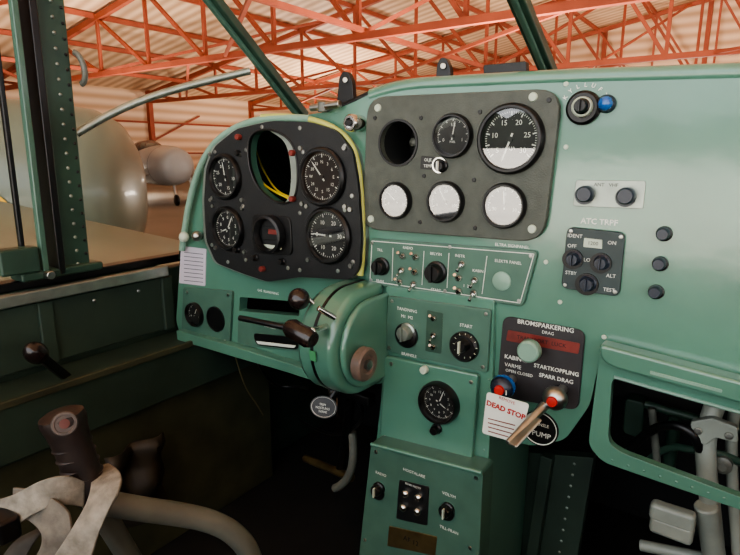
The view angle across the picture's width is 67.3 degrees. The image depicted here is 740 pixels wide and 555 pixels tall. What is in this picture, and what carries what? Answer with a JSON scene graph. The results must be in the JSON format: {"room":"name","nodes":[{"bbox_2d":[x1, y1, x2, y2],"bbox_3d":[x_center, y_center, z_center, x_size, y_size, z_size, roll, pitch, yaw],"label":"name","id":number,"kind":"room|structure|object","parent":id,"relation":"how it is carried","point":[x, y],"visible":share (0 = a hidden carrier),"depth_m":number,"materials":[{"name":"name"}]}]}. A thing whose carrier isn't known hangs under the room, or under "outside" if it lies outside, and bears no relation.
{"room":"control cabin","nodes":[
{"label":"control cabin","id":0,"kind":"room"},
{"bbox_2d":[72,49,87,86],"bbox_3d":[-0.487,-0.353,0.937,0.019,0.060,0.019,9,15,34],"label":"handle","id":1,"kind":"object","parent":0,"point":[84,79],"depth_m":0.93,"materials":[{"name":"silver metal"}]},
{"bbox_2d":[0,252,179,309],"bbox_3d":[-0.854,0.106,0.561,0.069,0.034,1.680,9,15,34],"label":"rail","id":2,"kind":"object","parent":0,"point":[13,293],"depth_m":1.00,"materials":[{"name":"metal"}]},
{"bbox_2d":[4,77,320,175],"bbox_3d":[-18.387,-8.374,31.961,0.001,5.600,51.000,9,15,34],"label":"wall","id":3,"kind":"structure","parent":0,"point":[213,111],"depth_m":38.58,"materials":[{"name":"beige metal"}]},
{"bbox_2d":[144,176,192,239],"bbox_3d":[9.464,-1.387,13.540,68.000,0.001,51.000,9,15,34],"label":"floor","id":4,"kind":"structure","parent":0,"point":[164,218],"depth_m":15.92,"materials":[{"name":"concrete"}]},
{"bbox_2d":[0,98,147,232],"bbox_3d":[-5.344,-0.787,5.081,7.000,2.600,7.200,-1,13,-5],"label":"airplane","id":5,"kind":"object","parent":4,"relation":"on","point":[114,184],"visible":0.24,"depth_m":3.78,"materials":[{"name":"paint"}]},
{"bbox_2d":[0,201,179,280],"bbox_3d":[-2.552,-0.198,1.795,4.160,0.484,2.588,9,15,34],"label":"wing","id":6,"kind":"object","parent":5,"relation":"attached to","point":[106,243],"visible":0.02,"depth_m":1.64,"materials":[{"name":"beige paint"}]},
{"bbox_2d":[135,140,194,205],"bbox_3d":[-6.946,-3.997,19.854,6.480,2.340,6.300,-10,16,-39],"label":"airplane","id":7,"kind":"object","parent":4,"relation":"on","point":[165,165],"visible":0.6,"depth_m":16.97,"materials":[{"name":"grey paint"}]},
{"bbox_2d":[0,263,336,454],"bbox_3d":[-0.745,0.351,0.801,0.030,0.565,2.200,9,15,34],"label":"skin","id":8,"kind":"object","parent":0,"point":[287,405],"visible":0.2,"depth_m":1.52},
{"bbox_2d":[0,0,102,281],"bbox_3d":[-0.552,-0.309,0.896,0.065,0.629,0.170,9,15,34],"label":"canopy frame","id":9,"kind":"object","parent":8,"relation":"attached to","point":[38,27],"visible":1,"depth_m":0.92,"materials":[{"name":"green metal"}]},
{"bbox_2d":[0,278,163,377],"bbox_3d":[-0.879,0.193,0.530,0.015,0.113,1.570,9,15,34],"label":"liner","id":10,"kind":"object","parent":8,"relation":"attached to","point":[119,314],"visible":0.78,"depth_m":1.02,"materials":[{"name":"green paint"}]},
{"bbox_2d":[36,300,59,362],"bbox_3d":[-0.560,0.096,0.964,0.017,0.113,0.025,9,15,34],"label":"rib","id":11,"kind":"object","parent":10,"relation":"attached to","point":[45,313],"visible":0.63,"depth_m":0.96,"materials":[{"name":"green paint"}]},
{"bbox_2d":[160,275,175,329],"bbox_3d":[-0.422,0.053,1.156,0.017,0.113,0.025,9,15,34],"label":"rib","id":12,"kind":"object","parent":10,"relation":"attached to","point":[166,284],"visible":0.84,"depth_m":1.15,"materials":[{"name":"green paint"}]},
{"bbox_2d":[219,415,377,554],"bbox_3d":[-0.095,0.523,1.395,0.418,0.030,0.573,9,15,34],"label":"floor plate","id":13,"kind":"object","parent":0,"point":[294,504],"depth_m":1.30,"materials":[{"name":"black metal"}]},
{"bbox_2d":[376,286,528,554],"bbox_3d":[0.118,0.328,0.940,0.243,0.675,0.179,9,15,34],"label":"pedestal","id":14,"kind":"object","parent":13,"relation":"on","point":[510,464],"visible":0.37,"depth_m":0.83,"materials":[{"name":"green paint"}]},
{"bbox_2d":[238,278,388,393],"bbox_3d":[-0.120,0.085,0.840,0.296,0.165,0.183,9,15,34],"label":"throttle quadrant","id":15,"kind":"object","parent":14,"relation":"attached to","point":[341,336],"visible":0.99,"depth_m":0.77,"materials":[{"name":"green paint"}]},
{"bbox_2d":[310,391,337,418],"bbox_3d":[-0.055,0.180,0.873,0.074,0.078,0.032,-5,13,-20],"label":"placard","id":16,"kind":"object","parent":15,"relation":"attached to","point":[324,407],"visible":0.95,"depth_m":0.87,"materials":[{"name":"black plastic"}]},
{"bbox_2d":[359,435,492,554],"bbox_3d":[0.064,0.439,0.857,0.226,0.402,0.055,9,15,34],"label":"switch box","id":17,"kind":"object","parent":14,"relation":"attached to","point":[420,499],"visible":1,"depth_m":0.81,"materials":[{"name":"green paint"}]},
{"bbox_2d":[399,503,407,511],"bbox_3d":[0.049,0.344,0.828,0.012,0.012,0.007,9,15,34],"label":"switch","id":18,"kind":"object","parent":17,"relation":"attached to","point":[403,507],"depth_m":0.83,"materials":[{"name":"silver metal"}]},
{"bbox_2d":[401,489,409,497],"bbox_3d":[0.051,0.320,0.821,0.012,0.012,0.007,9,15,34],"label":"switch","id":19,"kind":"object","parent":17,"relation":"attached to","point":[405,493],"depth_m":0.82,"materials":[{"name":"silver metal"}]},
{"bbox_2d":[396,480,428,524],"bbox_3d":[0.063,0.333,0.821,0.055,0.074,0.002,9,15,34],"label":"switch plate","id":20,"kind":"object","parent":17,"relation":"attached to","point":[412,496],"depth_m":0.82,"materials":[{"name":"paint"}]},
{"bbox_2d":[413,507,421,515],"bbox_3d":[0.069,0.344,0.814,0.012,0.012,0.007,9,15,34],"label":"switch","id":21,"kind":"object","parent":17,"relation":"attached to","point":[417,511],"depth_m":0.81,"materials":[{"name":"silver metal"}]},
{"bbox_2d":[414,493,422,501],"bbox_3d":[0.070,0.321,0.808,0.012,0.012,0.007,9,15,34],"label":"switch","id":22,"kind":"object","parent":17,"relation":"attached to","point":[418,497],"depth_m":0.81,"materials":[{"name":"silver metal"}]},
{"bbox_2d":[380,355,479,456],"bbox_3d":[0.081,0.196,0.815,0.161,0.152,0.018,9,15,34],"label":"mounting plate","id":23,"kind":"object","parent":14,"relation":"attached to","point":[402,418],"visible":0.84,"depth_m":0.81,"materials":[{"name":"green paint"}]},
{"bbox_2d":[420,365,428,373],"bbox_3d":[0.077,0.133,0.797,0.012,0.012,0.008,9,15,34],"label":"screw","id":24,"kind":"object","parent":23,"relation":"attached to","point":[424,369],"depth_m":0.79,"materials":[{"name":"grey paint"}]},
{"bbox_2d":[418,381,459,435],"bbox_3d":[0.097,0.188,0.793,0.063,0.082,0.013,9,15,34],"label":"clock","id":25,"kind":"object","parent":23,"relation":"attached to","point":[438,402],"visible":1,"depth_m":0.79,"materials":[{"name":"black plastic"}]},
{"bbox_2d":[386,296,491,371],"bbox_3d":[0.085,0.079,0.777,0.166,0.091,0.032,9,15,34],"label":"switch panel","id":26,"kind":"object","parent":14,"relation":"attached to","point":[447,333],"visible":1,"depth_m":0.78,"materials":[{"name":"green paint"}]},
{"bbox_2d":[176,62,739,444],"bbox_3d":[0.043,-0.033,0.804,1.102,0.486,0.054,9,15,34],"label":"panel","id":27,"kind":"object","parent":14,"relation":"attached to","point":[674,129],"depth_m":0.62,"materials":[{"name":"green paint"}]},
{"bbox_2d":[177,246,309,379],"bbox_3d":[-0.222,0.057,1.010,0.417,0.195,0.020,9,15,34],"label":"left subpanel","id":28,"kind":"object","parent":27,"relation":"attached to","point":[215,332],"visible":0.77,"depth_m":1.06,"materials":[{"name":"green paint"}]},
{"bbox_2d":[184,302,203,326],"bbox_3d":[-0.350,0.074,1.105,0.050,0.050,0.009,9,15,34],"label":"gauge","id":29,"kind":"object","parent":28,"relation":"attached to","point":[194,315],"visible":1,"depth_m":1.11,"materials":[{"name":"black glass"}]},
{"bbox_2d":[247,298,298,312],"bbox_3d":[-0.217,0.064,1.252,0.160,0.037,0.010,9,15,34],"label":"plate","id":30,"kind":"object","parent":28,"relation":"attached to","point":[253,303],"depth_m":1.25,"materials":[{"name":"black metal"}]},
{"bbox_2d":[256,147,290,198],"bbox_3d":[-0.185,-0.210,1.032,0.066,0.120,0.306,-6,14,-24],"label":"wiring","id":31,"kind":"object","parent":27,"relation":"attached to","point":[277,191],"visible":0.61,"depth_m":1.03,"materials":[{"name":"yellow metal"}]},
{"bbox_2d":[202,121,368,280],"bbox_3d":[-0.159,-0.120,0.917,0.366,0.266,0.034,9,15,34],"label":"panel","id":32,"kind":"object","parent":27,"relation":"attached to","point":[310,135],"visible":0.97,"depth_m":0.89,"materials":[{"name":"black paint"}]},
{"bbox_2d":[207,152,243,201],"bbox_3d":[-0.252,-0.173,0.957,0.084,0.084,0.009,9,15,34],"label":"indicator","id":33,"kind":"object","parent":32,"relation":"attached to","point":[224,172],"visible":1,"depth_m":0.96,"materials":[{"name":"black plastic"}]},
{"bbox_2d":[211,204,245,253],"bbox_3d":[-0.251,-0.085,0.976,0.084,0.084,0.009,9,15,34],"label":"altimeter","id":34,"kind":"object","parent":32,"relation":"attached to","point":[227,227],"visible":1,"depth_m":0.98,"materials":[{"name":"black glass"}]},
{"bbox_2d":[252,214,292,254],"bbox_3d":[-0.167,-0.069,0.914,0.090,0.067,0.018,9,15,34],"label":"indicator","id":35,"kind":"object","parent":32,"relation":"attached to","point":[272,234],"visible":1,"depth_m":0.91,"materials":[{"name":"black plastic"}]},
{"bbox_2d":[298,145,346,208],"bbox_3d":[-0.074,-0.151,0.834,0.093,0.093,0.009,9,15,34],"label":"indicator","id":36,"kind":"object","parent":32,"relation":"attached to","point":[321,174],"visible":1,"depth_m":0.83,"materials":[{"name":"black plastic"}]},
{"bbox_2d":[304,204,352,267],"bbox_3d":[-0.066,-0.064,0.848,0.093,0.093,0.009,9,15,34],"label":"indicator","id":37,"kind":"object","parent":32,"relation":"attached to","point":[328,237],"visible":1,"depth_m":0.85,"materials":[{"name":"black glass"}]},
{"bbox_2d":[235,357,374,491],"bbox_3d":[-0.110,0.270,1.079,0.397,0.287,0.158,12,17,43],"label":"hose","id":38,"kind":"object","parent":27,"relation":"attached to","point":[348,441],"visible":0.8,"depth_m":1.03,"materials":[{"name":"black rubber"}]},
{"bbox_2d":[309,100,341,111],"bbox_3d":[-0.067,-0.255,0.829,0.056,0.016,0.016,9,15,34],"label":"bracket","id":39,"kind":"object","parent":27,"relation":"attached to","point":[320,106],"visible":1,"depth_m":0.82,"materials":[{"name":"metal"}]},
{"bbox_2d":[343,114,366,131],"bbox_3d":[-0.022,-0.222,0.799,0.025,0.025,0.028,9,15,34],"label":"fitting","id":40,"kind":"object","parent":27,"relation":"attached to","point":[352,122],"visible":1,"depth_m":0.79,"materials":[{"name":"silver metal"}]},
{"bbox_2d":[368,238,537,305],"bbox_3d":[0.097,-0.013,0.761,0.257,0.082,0.028,9,15,34],"label":"switch panel","id":41,"kind":"object","parent":27,"relation":"attached to","point":[502,275],"visible":0.99,"depth_m":0.76,"materials":[{"name":"green paint"}]},
{"bbox_2d":[364,89,560,240],"bbox_3d":[0.122,-0.152,0.757,0.278,0.187,0.096,9,15,34],"label":"panel","id":42,"kind":"object","parent":27,"relation":"attached to","point":[400,148],"visible":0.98,"depth_m":0.73,"materials":[{"name":"grey metal"}]},
{"bbox_2d":[379,182,411,218],"bbox_3d":[0.035,-0.108,0.783,0.052,0.052,0.009,9,15,34],"label":"pressure gauge","id":43,"kind":"object","parent":42,"relation":"attached to","point":[395,199],"visible":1,"depth_m":0.79,"materials":[{"name":"white glass"}]},
{"bbox_2d":[426,181,464,221],"bbox_3d":[0.099,-0.101,0.739,0.054,0.054,0.009,9,15,34],"label":"gauge","id":44,"kind":"object","parent":42,"relation":"attached to","point":[445,200],"visible":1,"depth_m":0.74,"materials":[{"name":"white glass"}]},
{"bbox_2d":[432,113,472,158],"bbox_3d":[0.105,-0.182,0.716,0.057,0.057,0.010,9,15,34],"label":"gauge","id":45,"kind":"object","parent":42,"relation":"attached to","point":[452,134],"visible":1,"depth_m":0.72,"materials":[{"name":"black plastic"}]},
{"bbox_2d":[482,183,526,228],"bbox_3d":[0.167,-0.089,0.693,0.057,0.057,0.009,9,15,34],"label":"gauge","id":46,"kind":"object","parent":42,"relation":"attached to","point":[504,205],"visible":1,"depth_m":0.69,"materials":[{"name":"white glass"}]},
{"bbox_2d":[477,102,545,174],"bbox_3d":[0.169,-0.168,0.674,0.085,0.085,0.009,9,15,34],"label":"tachometer","id":47,"kind":"object","parent":42,"relation":"in","point":[511,137],"depth_m":0.67},
{"bbox_2d":[490,317,584,410],"bbox_3d":[0.203,0.116,0.697,0.108,0.113,0.054,9,15,34],"label":"control panel","id":48,"kind":"object","parent":27,"relation":"attached to","point":[541,355],"depth_m":0.70,"materials":[{"name":"black metal"}]},
{"bbox_2d":[482,390,528,439],"bbox_3d":[0.175,0.172,0.706,0.058,0.064,0.022,9,15,34],"label":"tag","id":49,"kind":"object","parent":48,"relation":"attached to","point":[503,415],"visible":0.99,"depth_m":0.70,"materials":[{"name":"white paper"}]},
{"bbox_2d":[506,401,548,447],"bbox_3d":[0.190,0.175,0.664,0.069,0.039,0.018,-10,16,-37],"label":"lever","id":50,"kind":"object","parent":48,"relation":"attached to","point":[532,420],"visible":1,"depth_m":0.66,"materials":[{"name":"metal"}]},
{"bbox_2d":[526,411,558,445],"bbox_3d":[0.224,0.199,0.733,0.049,0.049,0.003,9,15,34],"label":"placard","id":51,"kind":"object","parent":27,"relation":"attached to","point":[546,432],"visible":0.66,"depth_m":0.73,"materials":[{"name":"black plastic"}]},
{"bbox_2d":[563,82,606,124],"bbox_3d":[0.235,-0.194,0.620,0.050,0.047,0.030,9,15,34],"label":"switch","id":52,"kind":"object","parent":27,"relation":"attached to","point":[582,106],"visible":1,"depth_m":0.62,"materials":[{"name":"black plastic"}]},
{"bbox_2d":[562,218,624,295],"bbox_3d":[0.257,-0.022,0.646,0.067,0.091,0.024,9,15,34],"label":"control panel","id":53,"kind":"object","parent":27,"relation":"attached to","point":[592,259],"visible":1,"depth_m":0.65,"materials":[{"name":"black metal"}]},
{"bbox_2d":[598,94,616,112],"bbox_3d":[0.259,-0.192,0.612,0.020,0.020,0.016,9,15,34],"label":"lamp","id":54,"kind":"object","parent":27,"relation":"attached to","point":[607,103],"visible":1,"depth_m":0.61,"materials":[{"name":"blue plastic"}]},
{"bbox_2d":[573,180,645,208],"bbox_3d":[0.267,-0.094,0.627,0.076,0.031,0.017,9,15,34],"label":"switch plate","id":55,"kind":"object","parent":27,"relation":"attached to","point":[588,193],"visible":1,"depth_m":0.63,"materials":[{"name":"metal"}]},
{"bbox_2d":[648,284,664,298],"bbox_3d":[0.317,0.017,0.617,0.017,0.017,0.016,9,15,34],"label":"switch","id":56,"kind":"object","parent":27,"relation":"attached to","point":[655,291],"visible":1,"depth_m":0.61,"materials":[{"name":"black plastic"}]},
{"bbox_2d":[652,256,668,270],"bbox_3d":[0.317,-0.014,0.610,0.017,0.017,0.016,9,15,34],"label":"switch","id":57,"kind":"object","parent":27,"relation":"attached to","point":[659,263],"visible":1,"depth_m":0.60,"materials":[{"name":"black plastic"}]},
{"bbox_2d":[589,340,739,509],"bbox_3d":[0.387,0.174,0.594,0.288,0.165,0.028,9,15,34],"label":"panel frame","id":58,"kind":"object","parent":27,"relation":"attached to","point":[710,386],"visible":1,"depth_m":0.63,"materials":[{"name":"green paint"}]},
{"bbox_2d":[613,379,702,413],"bbox_3d":[0.422,0.173,0.818,0.118,0.025,0.010,9,15,34],"label":"plate","id":59,"kind":"object","parent":58,"relation":"attached to","point":[620,388],"depth_m":0.81,"materials":[{"name":"black metal"}]},
{"bbox_2d":[656,226,672,241],"bbox_3d":[0.318,-0.046,0.602,0.017,0.017,0.016,9,15,34],"label":"switch","id":60,"kind":"object","parent":27,"relation":"attached to","point":[664,233],"visible":1,"depth_m":0.60,"materials":[{"name":"black plastic"}]},
{"bbox_2d":[3,0,653,90],"bbox_3d":[8.030,-6.487,10.301,68.041,11.368,0.300,9,15,34],"label":"roof truss","id":61,"kind":"object","parent":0,"point":[464,20],"depth_m":17.92,"materials":[{"name":"orange metal"}]},
{"bbox_2d":[0,0,695,104],"bbox_3d":[9.464,-9.731,11.674,68.000,5.900,51.000,9,15,34],"label":"ceiling","id":62,"kind":"structure","parent":0,"point":[187,16],"depth_m":30.21,"materials":[{"name":"metal"}]},
{"bbox_2d":[0,0,739,108],"bbox_3d":[10.775,-9.137,10.867,64.740,6.593,51.000,9,15,34],"label":"roof","id":63,"kind":"structure","parent":0,"point":[319,17],"depth_m":25.37,"materials":[{"name":"orange metal"}]},
{"bbox_2d":[113,1,713,153],"bbox_3d":[10.273,-7.105,13.557,68.125,11.153,54.042,9,15,34],"label":"wall girts","id":64,"kind":"structure","parent":0,"point":[711,3],"depth_m":37.26,"materials":[{"name":"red metal"}]},
{"bbox_2d":[145,0,739,140],"bbox_3d":[13.192,-8.096,17.496,68.041,11.368,0.300,9,15,34],"label":"roof truss","id":65,"kind":"object","parent":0,"point":[664,55],"depth_m":25.66,"materials":[{"name":"orange metal"}]},
{"bbox_2d":[248,0,739,118],"bbox_3d":[18.354,-9.704,24.691,68.041,11.368,0.300,9,15,34],"label":"roof truss","id":66,"kind":"object","parent":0,"point":[251,104],"depth_m":32.55,"materials":[{"name":"orange metal"}]},
{"bbox_2d":[529,398,593,452],"bbox_3d":[0.464,0.345,1.327,0.149,0.167,0.030,9,15,34],"label":"plate","id":67,"kind":"object","parent":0,"point":[578,438],"depth_m":1.30,"materials":[{"name":"black metal"}]},
{"bbox_2d":[457,0,739,71],"bbox_3d":[23.517,-11.312,31.885,68.041,11.368,0.300,9,15,34],"label":"roof truss","id":68,"kind":"object","parent":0,"point":[697,2],"depth_m":35.27,"materials":[{"name":"orange metal"}]},
{"bbox_2d":[473,0,739,70],"bbox_3d":[24.090,-11.555,32.671,68.000,11.500,0.001,9,15,34],"label":"wall","id":69,"kind":"structure","parent":0,"point":[685,25],"depth_m":35.18,"materials":[{"name":"metal"}]},
{"bbox_2d":[611,395,634,448],"bbox_3d":[0.570,0.319,1.245,0.052,0.120,0.030,9,15,34],"label":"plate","id":70,"kind":"object","parent":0,"point":[623,439],"depth_m":1.24,"materials":[{"name":"black metal"}]},
{"bbox_2d":[623,393,739,554],"bbox_3d":[0.423,0.270,0.757,0.168,0.267,0.139,9,15,34],"label":"mechanism","id":71,"kind":"object","parent":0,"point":[671,521],"visible":0.88,"depth_m":0.71,"materials":[{"name":"grey paint"}]},
{"bbox_3d":[-0.357,0.579,1.144,0.143,0.030,0.111,9,15,34],"label":"floor plate","id":72,"kind":"object","parent":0,"visible":0},
{"bbox_2d":[38,405,141,554],"bbox_3d":[-0.251,0.382,0.668,0.062,0.570,0.222,6,14,25],"label":"stick","id":73,"kind":"object","parent":72,"relation":"on","point":[65,429],"visible":0.79,"depth_m":0.53,"materials":[{"name":"plastic"}]},
{"bbox_2d":[0,463,121,554],"bbox_3d":[-0.302,0.257,0.526,0.133,0.151,0.100,-7,14,-28],"label":"belt","id":74,"kind":"object","parent":73,"relation":"hanging from","point":[42,503],"visible":0.97,"depth_m":0.51,"materials":[{"name":"fabric"}]},
{"bbox_2d":[107,492,261,554],"bbox_3d":[-0.199,0.319,0.623,0.188,0.234,0.042,-8,15,-33],"label":"tube","id":75,"kind":"object","parent":73,"relation":"attached to","point":[132,507],"visible":0.92,"depth_m":0.60,"materials":[{"name":"grey paint"}]},
{"bbox_2d":[104,432,167,527],"bbox_3d":[-0.430,0.384,1.033,0.038,0.165,0.119,9,15,34],"label":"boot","id":76,"kind":"object","parent":72,"relation":"on","point":[140,465],"visible":0.67,"depth_m":1.03,"materials":[{"name":"brown leather"}]},
{"bbox_2d":[0,363,272,554],"bbox_3d":[-0.790,0.499,0.679,0.070,0.330,1.800,9,15,34],"label":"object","id":77,"kind":"object","parent":72,"relation":"on","point":[217,448],"visible":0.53,"depth_m":1.19,"materials":[{"name":"metal"}]},
{"bbox_2d":[0,330,254,467],"bbox_3d":[-0.775,0.289,0.621,0.107,0.105,1.800,9,15,34],"label":"console","id":78,"kind":"object","parent":77,"relation":"on","point":[107,399],"depth_m":0.99,"materials":[{"name":"green paint"}]},
{"bbox_2d":[22,341,70,378],"bbox_3d":[-0.536,0.155,0.951,0.082,0.147,0.176,2,13,8],"label":"lever","id":79,"kind":"object","parent":78,"relation":"attached to","point":[35,352],"visible":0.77,"depth_m":0.86,"materials":[{"name":"black plastic"}]},
{"bbox_3d":[0.000,0.369,1.665,0.102,0.146,0.030,9,15,34],"label":"plate","id":80,"kind":"object","parent":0,"visible":0},
{"bbox_2d":[178,58,453,259],"bbox_3d":[0.488,-0.133,1.247,1.330,0.538,1.200,9,15,34],"label":"coaming skin","id":81,"kind":"object","parent":80,"relation":"attached to","point":[266,139],"depth_m":0.86,"materials":[{"name":"metal"}]},
{"bbox_2d":[262,145,290,201],"bbox_3d":[-0.194,-0.219,1.172,0.083,0.115,0.010,9,15,34],"label":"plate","id":82,"kind":"object","parent":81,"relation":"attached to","point":[277,178],"depth_m":1.16,"materials":[{"name":"black metal"}]},
{"bbox_2d":[76,0,557,136],"bbox_3d":[-0.102,-0.414,0.907,0.727,0.357,0.429,9,15,34],"label":"windshield frame","id":83,"kind":"object","parent":81,"relation":"attached to","point":[523,11],"visible":0.93,"depth_m":1.01,"materials":[{"name":"green paint"}]},
{"bbox_2d":[328,78,410,110],"bbox_3d":[0.075,-0.256,0.777,0.340,0.045,0.012,9,15,34],"label":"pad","id":84,"kind":"object","parent":81,"relation":"on","point":[365,93],"visible":0.06,"depth_m":0.84,"materials":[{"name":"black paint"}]},
{"bbox_2d":[483,61,528,72],"bbox_3d":[0.181,-0.270,0.740,0.062,0.028,0.012,9,15,34],"label":"mount","id":85,"kind":"object","parent":81,"relation":"on","point":[514,66],"visible":0.42,"depth_m":0.73,"materials":[{"name":"black paint"}]},
{"bbox_3d":[0.556,0.573,1.172,0.231,0.030,0.201,9,15,34],"label":"floor plate","id":86,"kind":"object","parent":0,"visible":0},
{"bbox_2d":[521,448,595,554],"bbox_3d":[0.284,0.535,1.017,0.197,0.519,0.040,9,15,34],"label":"support beam","id":87,"kind":"structure","parent":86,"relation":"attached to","point":[558,482],"depth_m":0.95,"materials":[{"name":"green metal"}]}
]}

